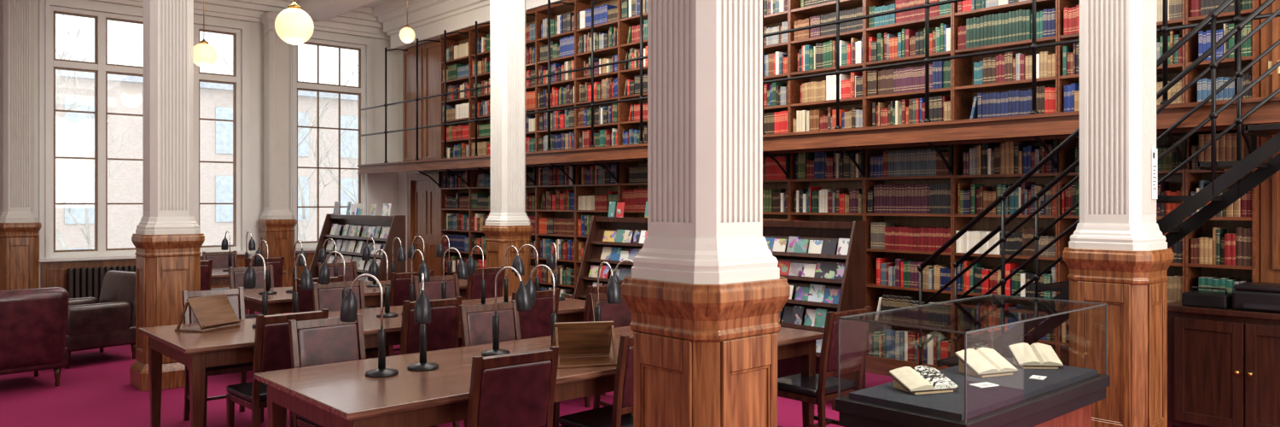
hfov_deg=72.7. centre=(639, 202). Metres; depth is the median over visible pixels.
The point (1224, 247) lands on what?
books
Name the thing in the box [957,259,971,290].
book
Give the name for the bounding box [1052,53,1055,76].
book
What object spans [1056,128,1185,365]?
bookcase
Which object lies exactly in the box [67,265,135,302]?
radiator
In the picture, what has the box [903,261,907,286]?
book
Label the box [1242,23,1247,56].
book
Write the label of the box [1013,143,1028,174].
book
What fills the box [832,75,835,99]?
book
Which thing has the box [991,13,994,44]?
book
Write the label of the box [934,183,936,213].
book
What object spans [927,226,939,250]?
book
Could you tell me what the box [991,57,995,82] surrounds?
book
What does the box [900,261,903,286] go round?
book
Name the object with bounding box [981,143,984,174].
book
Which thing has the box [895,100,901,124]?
book
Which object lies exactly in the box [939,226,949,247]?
book
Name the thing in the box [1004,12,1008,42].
book
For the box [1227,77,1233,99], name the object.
book
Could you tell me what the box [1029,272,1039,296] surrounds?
book
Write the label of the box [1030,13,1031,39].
book
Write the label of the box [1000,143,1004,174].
book
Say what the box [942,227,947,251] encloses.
book
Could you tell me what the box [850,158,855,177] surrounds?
book
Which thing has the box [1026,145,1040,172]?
book
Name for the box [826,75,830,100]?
book
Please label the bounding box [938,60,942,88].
book
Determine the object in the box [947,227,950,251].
book
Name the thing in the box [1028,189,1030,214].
book
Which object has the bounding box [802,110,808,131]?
book
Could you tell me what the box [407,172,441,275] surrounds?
door
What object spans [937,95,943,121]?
book
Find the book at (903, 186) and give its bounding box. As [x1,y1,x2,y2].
[901,185,904,213]
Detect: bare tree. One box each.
[55,14,143,250]
[204,33,358,241]
[297,110,358,204]
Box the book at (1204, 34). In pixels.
[1202,32,1206,60]
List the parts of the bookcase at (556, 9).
panel, panel, shelf, shelf, shelf, shelf, shelf, panel, panel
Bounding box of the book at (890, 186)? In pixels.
[889,185,892,213]
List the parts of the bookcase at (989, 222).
panel, shelf, panel, shelf, shelf, shelf, shelf, panel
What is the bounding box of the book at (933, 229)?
[931,227,936,251]
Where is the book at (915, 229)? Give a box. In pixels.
[913,227,917,250]
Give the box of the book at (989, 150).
[987,148,994,174]
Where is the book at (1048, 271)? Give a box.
[1040,270,1051,297]
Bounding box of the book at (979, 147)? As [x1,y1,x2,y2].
[977,145,981,174]
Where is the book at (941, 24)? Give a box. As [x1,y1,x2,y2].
[940,23,950,52]
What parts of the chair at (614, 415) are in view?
seat, leg, rail, backrest, rail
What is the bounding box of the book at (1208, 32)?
[1206,29,1210,60]
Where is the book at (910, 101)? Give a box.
[908,98,913,123]
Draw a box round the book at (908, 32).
[904,29,918,57]
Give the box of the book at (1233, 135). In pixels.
[1231,132,1236,160]
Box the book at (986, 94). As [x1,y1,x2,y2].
[985,93,989,117]
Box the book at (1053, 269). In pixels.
[1051,266,1055,298]
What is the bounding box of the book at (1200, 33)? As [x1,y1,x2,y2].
[1198,30,1204,57]
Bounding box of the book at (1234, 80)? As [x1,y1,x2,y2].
[1233,80,1234,95]
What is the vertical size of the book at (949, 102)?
0.202 m
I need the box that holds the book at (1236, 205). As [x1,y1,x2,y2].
[1233,197,1240,216]
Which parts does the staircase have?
handrail, handrail, rail, rail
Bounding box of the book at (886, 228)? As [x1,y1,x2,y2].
[884,226,888,249]
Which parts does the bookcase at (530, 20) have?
panel, shelf, shelf, shelf, shelf, shelf, panel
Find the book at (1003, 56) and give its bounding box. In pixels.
[1001,54,1004,81]
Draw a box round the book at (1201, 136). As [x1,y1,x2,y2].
[1198,133,1204,161]
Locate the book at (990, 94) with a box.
[989,92,992,117]
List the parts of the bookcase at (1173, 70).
panel, shelf, shelf, shelf, panel, panel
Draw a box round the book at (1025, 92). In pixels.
[1023,90,1027,115]
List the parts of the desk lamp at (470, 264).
lamp shade, stem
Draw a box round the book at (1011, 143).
[1009,141,1022,174]
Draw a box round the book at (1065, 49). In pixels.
[1062,46,1073,75]
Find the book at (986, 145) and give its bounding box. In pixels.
[984,143,999,174]
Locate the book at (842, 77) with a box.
[839,74,850,98]
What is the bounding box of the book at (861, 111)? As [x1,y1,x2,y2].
[860,110,862,127]
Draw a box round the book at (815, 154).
[814,151,816,178]
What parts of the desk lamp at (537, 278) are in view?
lamp shade, stem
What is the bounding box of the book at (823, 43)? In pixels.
[822,42,826,68]
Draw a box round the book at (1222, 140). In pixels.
[1218,132,1228,161]
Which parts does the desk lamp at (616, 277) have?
lamp shade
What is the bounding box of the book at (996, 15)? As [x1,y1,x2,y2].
[994,14,997,44]
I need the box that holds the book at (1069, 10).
[1067,7,1071,34]
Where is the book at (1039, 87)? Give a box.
[1038,86,1041,113]
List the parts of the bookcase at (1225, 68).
panel, shelf, shelf, panel, panel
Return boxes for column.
[0,0,41,290]
[129,0,204,390]
[257,11,296,286]
[482,0,534,296]
[621,0,790,426]
[1062,0,1174,426]
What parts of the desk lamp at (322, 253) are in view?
lamp shade, stem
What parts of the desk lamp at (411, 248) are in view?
lamp shade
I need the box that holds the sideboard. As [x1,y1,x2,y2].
[1167,299,1279,426]
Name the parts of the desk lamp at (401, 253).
stem, lamp shade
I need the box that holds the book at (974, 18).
[972,17,977,47]
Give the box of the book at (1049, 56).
[1047,54,1052,76]
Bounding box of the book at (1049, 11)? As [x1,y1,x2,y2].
[1047,9,1051,36]
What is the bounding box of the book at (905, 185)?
[904,184,907,213]
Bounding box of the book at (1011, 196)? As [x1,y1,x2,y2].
[1009,185,1013,214]
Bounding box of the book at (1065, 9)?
[1063,7,1069,34]
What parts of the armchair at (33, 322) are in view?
seat, leg, leg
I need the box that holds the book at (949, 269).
[947,267,950,290]
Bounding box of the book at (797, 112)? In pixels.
[796,110,799,132]
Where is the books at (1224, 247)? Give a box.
[442,0,1252,366]
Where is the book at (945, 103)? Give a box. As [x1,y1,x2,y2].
[943,101,948,121]
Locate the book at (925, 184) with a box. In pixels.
[924,183,934,213]
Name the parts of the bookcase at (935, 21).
panel, shelf, shelf, shelf, panel, panel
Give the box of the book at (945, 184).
[944,183,948,213]
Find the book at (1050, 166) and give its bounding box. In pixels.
[1047,144,1053,173]
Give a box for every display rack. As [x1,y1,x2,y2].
[309,213,405,308]
[572,215,647,300]
[762,220,865,409]
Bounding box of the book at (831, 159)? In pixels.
[829,157,833,178]
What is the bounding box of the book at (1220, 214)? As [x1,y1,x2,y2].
[1216,190,1226,216]
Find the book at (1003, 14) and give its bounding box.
[1001,12,1005,43]
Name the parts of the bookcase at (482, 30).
panel, shelf, shelf, shelf, shelf, shelf, panel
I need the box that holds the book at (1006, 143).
[1004,141,1009,174]
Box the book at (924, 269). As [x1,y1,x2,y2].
[922,264,936,288]
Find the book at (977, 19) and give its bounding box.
[976,17,979,46]
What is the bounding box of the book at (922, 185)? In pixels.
[920,184,924,213]
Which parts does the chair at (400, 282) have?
leg, backrest, rail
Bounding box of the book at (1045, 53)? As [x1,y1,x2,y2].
[1043,51,1055,77]
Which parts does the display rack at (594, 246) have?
panel, panel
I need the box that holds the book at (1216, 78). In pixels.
[1216,78,1217,100]
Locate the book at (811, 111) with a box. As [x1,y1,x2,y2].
[809,110,813,130]
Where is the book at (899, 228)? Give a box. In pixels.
[898,226,911,250]
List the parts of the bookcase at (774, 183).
panel, shelf, shelf, panel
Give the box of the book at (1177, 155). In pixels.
[1175,139,1179,167]
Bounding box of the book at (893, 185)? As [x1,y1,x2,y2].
[892,184,904,213]
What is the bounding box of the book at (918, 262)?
[917,260,933,288]
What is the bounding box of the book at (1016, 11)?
[1015,10,1018,41]
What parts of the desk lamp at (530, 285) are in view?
lamp shade, stem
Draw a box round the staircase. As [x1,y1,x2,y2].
[917,0,1279,366]
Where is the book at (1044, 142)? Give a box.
[1041,139,1053,173]
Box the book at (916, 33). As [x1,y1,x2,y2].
[915,31,919,55]
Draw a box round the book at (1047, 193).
[1045,183,1048,215]
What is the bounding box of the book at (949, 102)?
[948,100,950,120]
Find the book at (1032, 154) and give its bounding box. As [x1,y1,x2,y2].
[1030,151,1035,168]
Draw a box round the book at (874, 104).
[872,102,878,126]
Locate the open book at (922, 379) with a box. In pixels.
[887,365,959,394]
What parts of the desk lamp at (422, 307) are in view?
lamp shade, stem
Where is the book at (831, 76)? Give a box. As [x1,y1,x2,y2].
[829,75,832,99]
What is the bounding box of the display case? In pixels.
[835,294,1110,426]
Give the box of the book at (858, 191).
[855,189,861,212]
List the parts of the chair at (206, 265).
rail, backrest, leg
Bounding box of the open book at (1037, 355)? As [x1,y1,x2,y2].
[1007,342,1064,368]
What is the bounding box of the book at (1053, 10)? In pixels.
[1051,8,1055,36]
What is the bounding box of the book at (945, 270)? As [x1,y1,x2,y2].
[942,267,950,290]
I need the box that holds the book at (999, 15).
[997,12,1001,43]
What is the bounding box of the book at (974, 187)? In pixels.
[971,184,983,214]
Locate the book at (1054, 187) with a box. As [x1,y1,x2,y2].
[1052,184,1055,215]
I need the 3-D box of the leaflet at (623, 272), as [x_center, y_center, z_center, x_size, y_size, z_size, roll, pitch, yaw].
[-0.151,0.761,9.017,0.047,0.146,0.200,0,0,-42]
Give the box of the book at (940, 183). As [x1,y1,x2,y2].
[940,183,942,213]
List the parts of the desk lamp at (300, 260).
stem, lamp shade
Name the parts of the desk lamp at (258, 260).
lamp shade, stem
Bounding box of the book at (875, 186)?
[873,185,876,213]
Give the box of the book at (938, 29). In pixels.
[936,27,940,52]
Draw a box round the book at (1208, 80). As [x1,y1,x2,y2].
[1207,79,1210,101]
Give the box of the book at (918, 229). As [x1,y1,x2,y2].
[917,227,920,250]
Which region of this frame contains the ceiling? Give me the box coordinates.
[363,0,391,7]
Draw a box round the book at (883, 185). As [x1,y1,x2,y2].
[882,184,885,213]
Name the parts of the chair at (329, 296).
leg, rail, backrest, leg, seat frame, seat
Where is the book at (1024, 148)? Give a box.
[1022,146,1026,173]
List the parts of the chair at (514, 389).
leg, backrest, rail, leg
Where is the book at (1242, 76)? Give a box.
[1241,75,1243,96]
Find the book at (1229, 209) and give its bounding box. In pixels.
[1226,189,1233,216]
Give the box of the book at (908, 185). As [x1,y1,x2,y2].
[907,184,910,213]
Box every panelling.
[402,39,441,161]
[1260,0,1279,283]
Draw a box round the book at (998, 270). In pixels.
[997,269,1000,294]
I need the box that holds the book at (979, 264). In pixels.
[970,261,983,292]
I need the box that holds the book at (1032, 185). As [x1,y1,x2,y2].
[1030,184,1041,213]
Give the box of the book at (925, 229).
[924,226,931,250]
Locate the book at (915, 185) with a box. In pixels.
[913,184,917,213]
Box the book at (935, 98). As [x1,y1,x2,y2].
[933,96,937,122]
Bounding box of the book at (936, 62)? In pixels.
[935,61,938,88]
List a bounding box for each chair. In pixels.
[182,286,264,426]
[200,259,212,290]
[202,250,238,290]
[226,308,328,426]
[228,264,281,318]
[244,256,284,314]
[288,313,366,426]
[290,275,343,313]
[312,279,388,356]
[317,261,371,308]
[388,269,434,355]
[399,296,462,426]
[413,273,462,347]
[459,299,559,426]
[461,265,505,345]
[466,345,559,426]
[511,287,560,338]
[558,334,633,426]
[583,284,621,407]
[588,291,632,408]
[777,306,871,426]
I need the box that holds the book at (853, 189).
[852,188,862,212]
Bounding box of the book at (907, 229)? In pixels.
[905,226,918,250]
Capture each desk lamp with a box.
[221,230,231,271]
[243,253,267,327]
[244,230,255,267]
[253,239,277,294]
[285,239,307,292]
[293,253,313,312]
[318,238,337,276]
[318,250,347,317]
[339,273,398,377]
[361,237,382,286]
[367,249,398,317]
[384,237,406,285]
[401,249,430,314]
[407,235,424,258]
[407,273,439,371]
[436,234,450,274]
[441,247,467,298]
[465,245,485,305]
[481,266,531,355]
[498,245,524,302]
[511,244,539,290]
[524,264,557,349]
[546,242,564,300]
[595,261,621,320]
[606,259,633,288]
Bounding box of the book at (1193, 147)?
[1191,145,1195,168]
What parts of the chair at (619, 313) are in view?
leg, rail, backrest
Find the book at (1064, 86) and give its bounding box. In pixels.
[1063,85,1066,111]
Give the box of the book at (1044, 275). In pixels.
[1043,273,1051,298]
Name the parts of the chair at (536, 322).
leg, backrest, rail, leg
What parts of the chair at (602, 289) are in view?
leg, backrest, rail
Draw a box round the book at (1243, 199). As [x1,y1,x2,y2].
[1240,193,1246,216]
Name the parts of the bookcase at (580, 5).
panel, panel, shelf, shelf, shelf, shelf, shelf, panel, panel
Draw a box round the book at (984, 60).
[982,58,987,83]
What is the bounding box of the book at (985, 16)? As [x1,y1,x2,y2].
[983,15,987,46]
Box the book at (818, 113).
[815,109,827,130]
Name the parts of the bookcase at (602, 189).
panel, panel, shelf, shelf, panel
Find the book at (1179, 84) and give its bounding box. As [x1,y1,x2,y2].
[1176,79,1182,103]
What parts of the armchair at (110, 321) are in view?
leg, armrest, armrest, seat, backrest, leg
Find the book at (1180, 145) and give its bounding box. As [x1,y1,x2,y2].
[1179,143,1182,169]
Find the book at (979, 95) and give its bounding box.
[977,93,983,118]
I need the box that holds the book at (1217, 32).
[1216,29,1218,59]
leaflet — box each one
[325,239,335,250]
[328,256,334,262]
[329,223,337,234]
[332,201,339,214]
[334,224,341,234]
[336,238,342,250]
[336,256,342,262]
[340,239,347,250]
[343,224,349,235]
[343,239,350,251]
[344,255,352,261]
[346,201,351,215]
[347,224,354,235]
[347,239,355,251]
[349,225,356,236]
[350,203,356,215]
[354,225,360,236]
[355,203,364,215]
[355,240,363,252]
[355,256,360,268]
[357,256,365,269]
[359,275,367,281]
[360,225,369,237]
[364,258,372,270]
[367,226,376,237]
[367,244,372,253]
[370,203,376,215]
[371,244,381,254]
[373,226,381,238]
[375,258,380,267]
[379,226,386,238]
[381,203,391,215]
[383,226,389,238]
[588,265,601,277]
[592,281,602,285]
[599,265,609,278]
[600,246,612,260]
[602,230,616,241]
[607,201,616,216]
[610,247,622,260]
[610,267,620,277]
[614,229,627,242]
[616,202,624,217]
[618,267,631,279]
[619,250,629,261]
[622,230,633,242]
[628,248,639,260]
[632,229,640,243]
[639,230,647,243]
[644,201,647,217]
[765,237,774,250]
[772,238,786,251]
[777,260,791,274]
[781,306,793,323]
[786,236,798,252]
[788,261,802,276]
[788,285,793,299]
[791,305,803,324]
[793,238,808,252]
[794,285,809,300]
[801,262,816,277]
[803,308,816,325]
[807,284,826,302]
[808,239,823,253]
[814,262,836,279]
[814,308,827,327]
[815,338,822,352]
[820,240,837,254]
[823,287,840,303]
[833,261,845,279]
[836,238,849,255]
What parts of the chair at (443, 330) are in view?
leg, backrest, rail, leg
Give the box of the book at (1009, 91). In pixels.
[1008,90,1012,116]
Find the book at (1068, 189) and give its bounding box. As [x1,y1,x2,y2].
[1067,186,1070,215]
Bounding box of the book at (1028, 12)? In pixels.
[1025,9,1031,40]
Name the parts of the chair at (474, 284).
leg, backrest, rail, leg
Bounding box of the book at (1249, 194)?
[1246,189,1252,216]
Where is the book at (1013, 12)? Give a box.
[1012,11,1015,41]
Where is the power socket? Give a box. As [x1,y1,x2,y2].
[1268,59,1279,74]
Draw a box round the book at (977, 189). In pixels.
[976,188,979,214]
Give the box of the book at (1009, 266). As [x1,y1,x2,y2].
[1005,261,1019,295]
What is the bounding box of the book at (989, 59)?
[987,57,992,83]
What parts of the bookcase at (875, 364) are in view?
panel, panel, shelf, shelf, shelf, shelf, shelf, shelf, panel, panel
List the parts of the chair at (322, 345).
leg, seat frame, seat, rail, backrest, leg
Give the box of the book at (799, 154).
[797,152,800,179]
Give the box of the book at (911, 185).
[910,184,913,213]
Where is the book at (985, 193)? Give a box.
[983,191,987,209]
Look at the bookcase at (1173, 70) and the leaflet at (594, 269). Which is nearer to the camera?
the bookcase at (1173, 70)
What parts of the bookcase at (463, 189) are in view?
panel, panel, shelf, shelf, shelf, shelf, panel, panel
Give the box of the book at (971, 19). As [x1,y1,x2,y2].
[969,17,972,47]
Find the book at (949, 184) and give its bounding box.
[948,183,950,213]
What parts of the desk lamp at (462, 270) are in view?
stem, lamp shade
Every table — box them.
[138,296,605,426]
[211,267,286,314]
[244,279,467,349]
[253,325,823,426]
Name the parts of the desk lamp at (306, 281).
stem, lamp shade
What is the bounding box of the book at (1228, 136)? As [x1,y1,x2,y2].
[1225,133,1231,161]
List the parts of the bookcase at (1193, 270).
panel, panel, shelf, shelf, shelf, panel, panel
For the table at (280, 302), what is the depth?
8.07 m
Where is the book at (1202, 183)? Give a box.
[1198,180,1209,209]
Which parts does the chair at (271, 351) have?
leg, seat, seat frame, leg, backrest, leg, rail, leg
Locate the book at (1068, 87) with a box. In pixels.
[1066,84,1070,111]
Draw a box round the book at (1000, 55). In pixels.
[999,53,1002,81]
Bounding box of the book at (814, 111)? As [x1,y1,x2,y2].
[813,110,815,130]
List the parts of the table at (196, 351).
leg, leg, leg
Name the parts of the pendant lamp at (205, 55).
hanging rod, globe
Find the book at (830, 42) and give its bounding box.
[829,40,832,67]
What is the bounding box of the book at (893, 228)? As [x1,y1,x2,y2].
[890,226,903,249]
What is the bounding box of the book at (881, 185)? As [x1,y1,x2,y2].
[879,184,882,213]
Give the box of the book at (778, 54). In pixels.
[775,51,787,75]
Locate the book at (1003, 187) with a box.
[1000,185,1007,214]
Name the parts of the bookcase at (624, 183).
panel, panel, shelf, shelf, panel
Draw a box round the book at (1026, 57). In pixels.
[1024,55,1028,79]
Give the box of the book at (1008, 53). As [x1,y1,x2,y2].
[1006,52,1010,81]
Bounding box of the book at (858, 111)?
[855,109,861,127]
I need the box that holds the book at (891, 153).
[890,151,893,176]
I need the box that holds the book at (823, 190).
[821,189,834,212]
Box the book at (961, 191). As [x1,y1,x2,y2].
[960,190,963,214]
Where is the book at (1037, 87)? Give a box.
[1035,86,1038,111]
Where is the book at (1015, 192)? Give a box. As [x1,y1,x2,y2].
[1013,185,1021,212]
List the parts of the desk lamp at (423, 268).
stem, lamp shade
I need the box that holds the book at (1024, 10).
[1022,9,1025,40]
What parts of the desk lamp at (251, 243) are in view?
stem, lamp shade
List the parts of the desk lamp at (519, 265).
stem, lamp shade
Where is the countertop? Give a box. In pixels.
[1167,299,1279,319]
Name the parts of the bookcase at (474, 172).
panel, shelf, shelf, panel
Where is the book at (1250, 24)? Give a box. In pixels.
[1247,21,1252,56]
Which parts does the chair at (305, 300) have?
leg, backrest, rail, leg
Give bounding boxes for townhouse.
[55,69,358,250]
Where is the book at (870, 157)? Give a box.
[869,156,872,177]
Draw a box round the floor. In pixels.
[0,308,1171,426]
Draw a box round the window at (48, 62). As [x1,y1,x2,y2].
[39,0,252,261]
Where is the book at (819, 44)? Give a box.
[818,43,821,69]
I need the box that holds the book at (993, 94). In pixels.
[992,92,996,116]
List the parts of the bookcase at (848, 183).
panel, panel, shelf, shelf, panel, panel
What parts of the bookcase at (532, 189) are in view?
panel, panel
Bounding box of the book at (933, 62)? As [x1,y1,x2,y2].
[932,61,935,88]
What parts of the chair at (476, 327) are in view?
leg, rail, backrest, leg, leg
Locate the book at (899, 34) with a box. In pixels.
[897,32,901,58]
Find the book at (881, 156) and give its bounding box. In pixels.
[879,155,883,176]
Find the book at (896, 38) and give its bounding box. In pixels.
[895,36,897,58]
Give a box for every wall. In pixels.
[0,0,398,287]
[398,49,1260,272]
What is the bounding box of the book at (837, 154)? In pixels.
[836,152,838,178]
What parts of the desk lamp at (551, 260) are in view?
lamp shade, stem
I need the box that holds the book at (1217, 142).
[1216,133,1218,161]
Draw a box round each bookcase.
[439,168,469,300]
[440,27,469,158]
[467,166,490,260]
[468,21,490,156]
[525,8,535,151]
[525,164,535,285]
[534,162,575,292]
[535,0,575,151]
[573,159,618,284]
[574,0,618,148]
[616,157,647,217]
[618,0,647,145]
[762,150,789,221]
[763,0,789,132]
[787,145,864,221]
[789,0,864,132]
[862,140,952,376]
[864,0,952,127]
[950,134,1058,355]
[952,0,1058,120]
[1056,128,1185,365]
[1058,0,1185,112]
[1183,123,1260,291]
[1185,0,1260,103]
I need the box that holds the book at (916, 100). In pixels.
[914,98,919,122]
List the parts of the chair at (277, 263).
leg, rail, backrest, leg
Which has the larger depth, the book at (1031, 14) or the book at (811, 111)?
the book at (811, 111)
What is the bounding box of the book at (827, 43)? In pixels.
[826,41,829,67]
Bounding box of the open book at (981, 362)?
[954,347,1018,377]
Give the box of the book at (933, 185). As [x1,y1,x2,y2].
[931,184,934,213]
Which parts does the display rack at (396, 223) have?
panel, panel, panel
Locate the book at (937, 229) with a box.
[936,226,947,250]
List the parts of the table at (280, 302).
leg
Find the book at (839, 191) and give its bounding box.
[836,188,848,212]
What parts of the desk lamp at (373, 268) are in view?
lamp shade, stem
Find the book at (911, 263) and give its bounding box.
[910,261,917,287]
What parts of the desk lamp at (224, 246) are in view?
lamp shade, stem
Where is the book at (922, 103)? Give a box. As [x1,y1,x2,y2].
[921,102,925,122]
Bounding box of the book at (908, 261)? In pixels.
[907,260,921,287]
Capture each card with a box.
[968,381,999,387]
[1029,374,1047,379]
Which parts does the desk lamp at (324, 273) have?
lamp shade, stem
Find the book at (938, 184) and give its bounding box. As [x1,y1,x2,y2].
[936,183,940,213]
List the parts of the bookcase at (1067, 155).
shelf, panel, shelf, panel, shelf, shelf, panel, panel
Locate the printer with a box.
[1232,281,1279,313]
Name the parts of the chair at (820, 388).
seat, seat frame, leg, rail, backrest, rail, leg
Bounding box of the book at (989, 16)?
[987,14,991,45]
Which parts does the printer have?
scanner lid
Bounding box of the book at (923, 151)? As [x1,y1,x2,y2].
[922,150,925,175]
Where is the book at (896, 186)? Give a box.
[895,185,898,213]
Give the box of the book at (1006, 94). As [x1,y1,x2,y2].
[1004,92,1008,116]
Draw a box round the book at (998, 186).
[996,184,1007,214]
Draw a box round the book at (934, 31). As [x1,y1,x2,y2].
[932,29,936,52]
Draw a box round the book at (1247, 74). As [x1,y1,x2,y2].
[1245,73,1250,98]
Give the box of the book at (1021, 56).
[1019,54,1027,80]
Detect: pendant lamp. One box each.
[193,0,216,67]
[274,0,314,44]
[399,0,415,42]
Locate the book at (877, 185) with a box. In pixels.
[876,184,879,213]
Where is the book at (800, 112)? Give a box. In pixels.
[798,110,802,131]
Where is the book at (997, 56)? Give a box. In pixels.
[995,55,999,82]
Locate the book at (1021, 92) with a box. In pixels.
[1018,90,1023,115]
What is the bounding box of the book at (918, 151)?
[917,150,919,175]
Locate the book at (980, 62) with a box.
[979,60,982,84]
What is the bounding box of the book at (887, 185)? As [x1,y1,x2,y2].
[885,184,892,213]
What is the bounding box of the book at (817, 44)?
[815,43,818,69]
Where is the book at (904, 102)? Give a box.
[901,98,908,123]
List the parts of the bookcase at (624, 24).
panel, shelf, shelf, shelf, shelf, shelf, panel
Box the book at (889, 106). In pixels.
[888,104,890,125]
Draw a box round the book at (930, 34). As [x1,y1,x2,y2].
[929,33,932,53]
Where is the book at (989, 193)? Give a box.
[987,191,991,214]
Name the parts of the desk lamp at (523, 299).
stem, lamp shade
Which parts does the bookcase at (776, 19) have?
shelf, shelf, shelf, shelf, panel, panel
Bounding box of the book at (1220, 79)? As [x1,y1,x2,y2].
[1217,76,1224,100]
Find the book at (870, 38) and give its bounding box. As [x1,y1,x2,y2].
[868,36,877,61]
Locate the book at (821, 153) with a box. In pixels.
[820,151,822,178]
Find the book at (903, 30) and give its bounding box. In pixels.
[901,29,905,57]
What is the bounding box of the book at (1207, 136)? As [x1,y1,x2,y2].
[1204,133,1210,161]
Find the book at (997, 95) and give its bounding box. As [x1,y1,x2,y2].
[995,93,1000,116]
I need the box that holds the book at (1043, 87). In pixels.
[1041,86,1053,113]
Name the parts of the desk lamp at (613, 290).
stem, lamp shade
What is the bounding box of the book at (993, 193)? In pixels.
[991,191,996,214]
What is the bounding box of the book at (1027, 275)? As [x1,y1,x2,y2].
[1025,272,1035,296]
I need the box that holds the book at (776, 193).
[774,192,778,211]
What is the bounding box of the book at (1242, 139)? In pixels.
[1241,135,1245,159]
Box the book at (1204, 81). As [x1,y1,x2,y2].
[1201,78,1209,101]
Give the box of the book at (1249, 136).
[1245,133,1251,157]
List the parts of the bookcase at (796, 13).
panel, shelf, shelf, shelf, shelf, panel, panel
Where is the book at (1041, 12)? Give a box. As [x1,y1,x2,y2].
[1040,11,1042,38]
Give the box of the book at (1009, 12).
[1008,11,1012,42]
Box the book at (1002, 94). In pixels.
[1000,92,1004,116]
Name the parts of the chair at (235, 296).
leg, leg, rail, backrest, seat frame, seat, leg, leg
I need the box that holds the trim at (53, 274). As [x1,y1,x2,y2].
[40,251,314,290]
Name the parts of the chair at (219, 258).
leg, rail, seat, backrest, leg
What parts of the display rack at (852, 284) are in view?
panel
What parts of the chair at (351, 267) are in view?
leg, rail, backrest, leg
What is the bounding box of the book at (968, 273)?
[965,265,970,290]
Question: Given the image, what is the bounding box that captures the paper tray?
[1243,302,1279,310]
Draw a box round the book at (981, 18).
[979,16,983,46]
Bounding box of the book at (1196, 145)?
[1195,144,1198,168]
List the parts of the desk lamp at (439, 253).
lamp shade, stem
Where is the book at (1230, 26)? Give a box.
[1228,23,1234,58]
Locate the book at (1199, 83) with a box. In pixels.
[1197,79,1201,101]
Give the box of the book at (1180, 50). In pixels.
[1178,37,1182,63]
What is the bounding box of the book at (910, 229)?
[909,227,913,250]
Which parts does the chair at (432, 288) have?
leg, rail, backrest, leg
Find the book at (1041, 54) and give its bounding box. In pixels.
[1039,51,1043,77]
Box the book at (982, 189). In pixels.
[979,186,992,213]
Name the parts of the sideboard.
door, door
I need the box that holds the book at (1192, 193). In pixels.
[1190,191,1196,215]
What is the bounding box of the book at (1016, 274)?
[1014,269,1022,296]
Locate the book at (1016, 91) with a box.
[1015,90,1019,115]
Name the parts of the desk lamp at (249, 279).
lamp shade, stem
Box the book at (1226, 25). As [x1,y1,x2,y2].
[1225,23,1232,58]
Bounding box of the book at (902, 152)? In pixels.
[901,151,907,176]
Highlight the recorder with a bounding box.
[1181,285,1232,308]
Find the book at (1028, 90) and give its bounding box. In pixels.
[1027,89,1030,114]
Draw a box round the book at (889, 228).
[888,226,890,249]
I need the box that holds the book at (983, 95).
[982,93,985,117]
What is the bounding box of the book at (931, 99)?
[929,97,933,122]
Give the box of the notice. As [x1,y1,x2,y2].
[1151,147,1157,198]
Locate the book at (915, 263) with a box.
[913,261,917,287]
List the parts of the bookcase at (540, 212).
panel, panel, shelf, shelf, shelf, shelf, shelf, panel, panel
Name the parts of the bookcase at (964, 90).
panel, shelf, shelf, shelf, panel, panel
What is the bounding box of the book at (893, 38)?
[891,37,895,58]
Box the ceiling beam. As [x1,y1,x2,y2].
[295,0,376,21]
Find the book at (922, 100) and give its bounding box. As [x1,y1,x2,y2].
[919,98,925,122]
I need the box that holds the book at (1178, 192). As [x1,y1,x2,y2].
[1176,190,1181,207]
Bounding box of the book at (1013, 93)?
[1011,90,1015,116]
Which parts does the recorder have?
handle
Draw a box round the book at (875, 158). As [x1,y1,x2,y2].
[872,156,877,177]
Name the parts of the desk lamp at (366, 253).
lamp shade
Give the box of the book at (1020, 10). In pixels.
[1018,9,1023,40]
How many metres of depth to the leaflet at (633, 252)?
9.02 m
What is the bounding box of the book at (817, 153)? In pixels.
[816,151,820,178]
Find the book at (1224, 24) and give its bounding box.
[1223,23,1225,58]
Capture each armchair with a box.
[0,286,69,385]
[65,270,135,368]
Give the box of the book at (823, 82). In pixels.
[821,80,826,100]
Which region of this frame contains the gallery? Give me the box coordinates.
[357,95,1279,187]
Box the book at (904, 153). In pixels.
[903,151,907,176]
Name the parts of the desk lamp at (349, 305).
lamp shade, stem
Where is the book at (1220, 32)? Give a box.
[1218,29,1223,58]
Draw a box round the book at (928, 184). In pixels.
[927,184,929,213]
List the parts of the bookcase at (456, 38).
panel, panel, shelf, shelf, shelf, shelf, shelf, panel, panel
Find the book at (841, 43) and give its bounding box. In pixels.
[839,40,850,65]
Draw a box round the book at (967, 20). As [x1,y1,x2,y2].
[965,18,969,48]
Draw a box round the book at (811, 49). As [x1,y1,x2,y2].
[809,48,813,69]
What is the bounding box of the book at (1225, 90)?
[1223,76,1227,99]
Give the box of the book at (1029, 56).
[1028,55,1031,79]
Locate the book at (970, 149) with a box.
[969,148,971,174]
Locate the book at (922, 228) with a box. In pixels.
[920,226,928,250]
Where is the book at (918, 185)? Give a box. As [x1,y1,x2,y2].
[917,184,920,213]
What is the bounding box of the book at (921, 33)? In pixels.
[919,30,924,54]
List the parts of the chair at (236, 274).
leg, rail, backrest, seat, leg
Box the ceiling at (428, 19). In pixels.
[88,0,564,49]
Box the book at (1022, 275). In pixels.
[1020,272,1029,296]
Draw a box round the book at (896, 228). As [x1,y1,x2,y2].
[895,226,898,250]
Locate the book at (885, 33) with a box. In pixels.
[884,32,895,59]
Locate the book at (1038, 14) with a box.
[1035,11,1040,38]
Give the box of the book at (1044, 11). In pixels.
[1042,8,1047,37]
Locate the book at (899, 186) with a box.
[898,184,901,213]
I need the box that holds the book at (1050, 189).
[1048,187,1052,215]

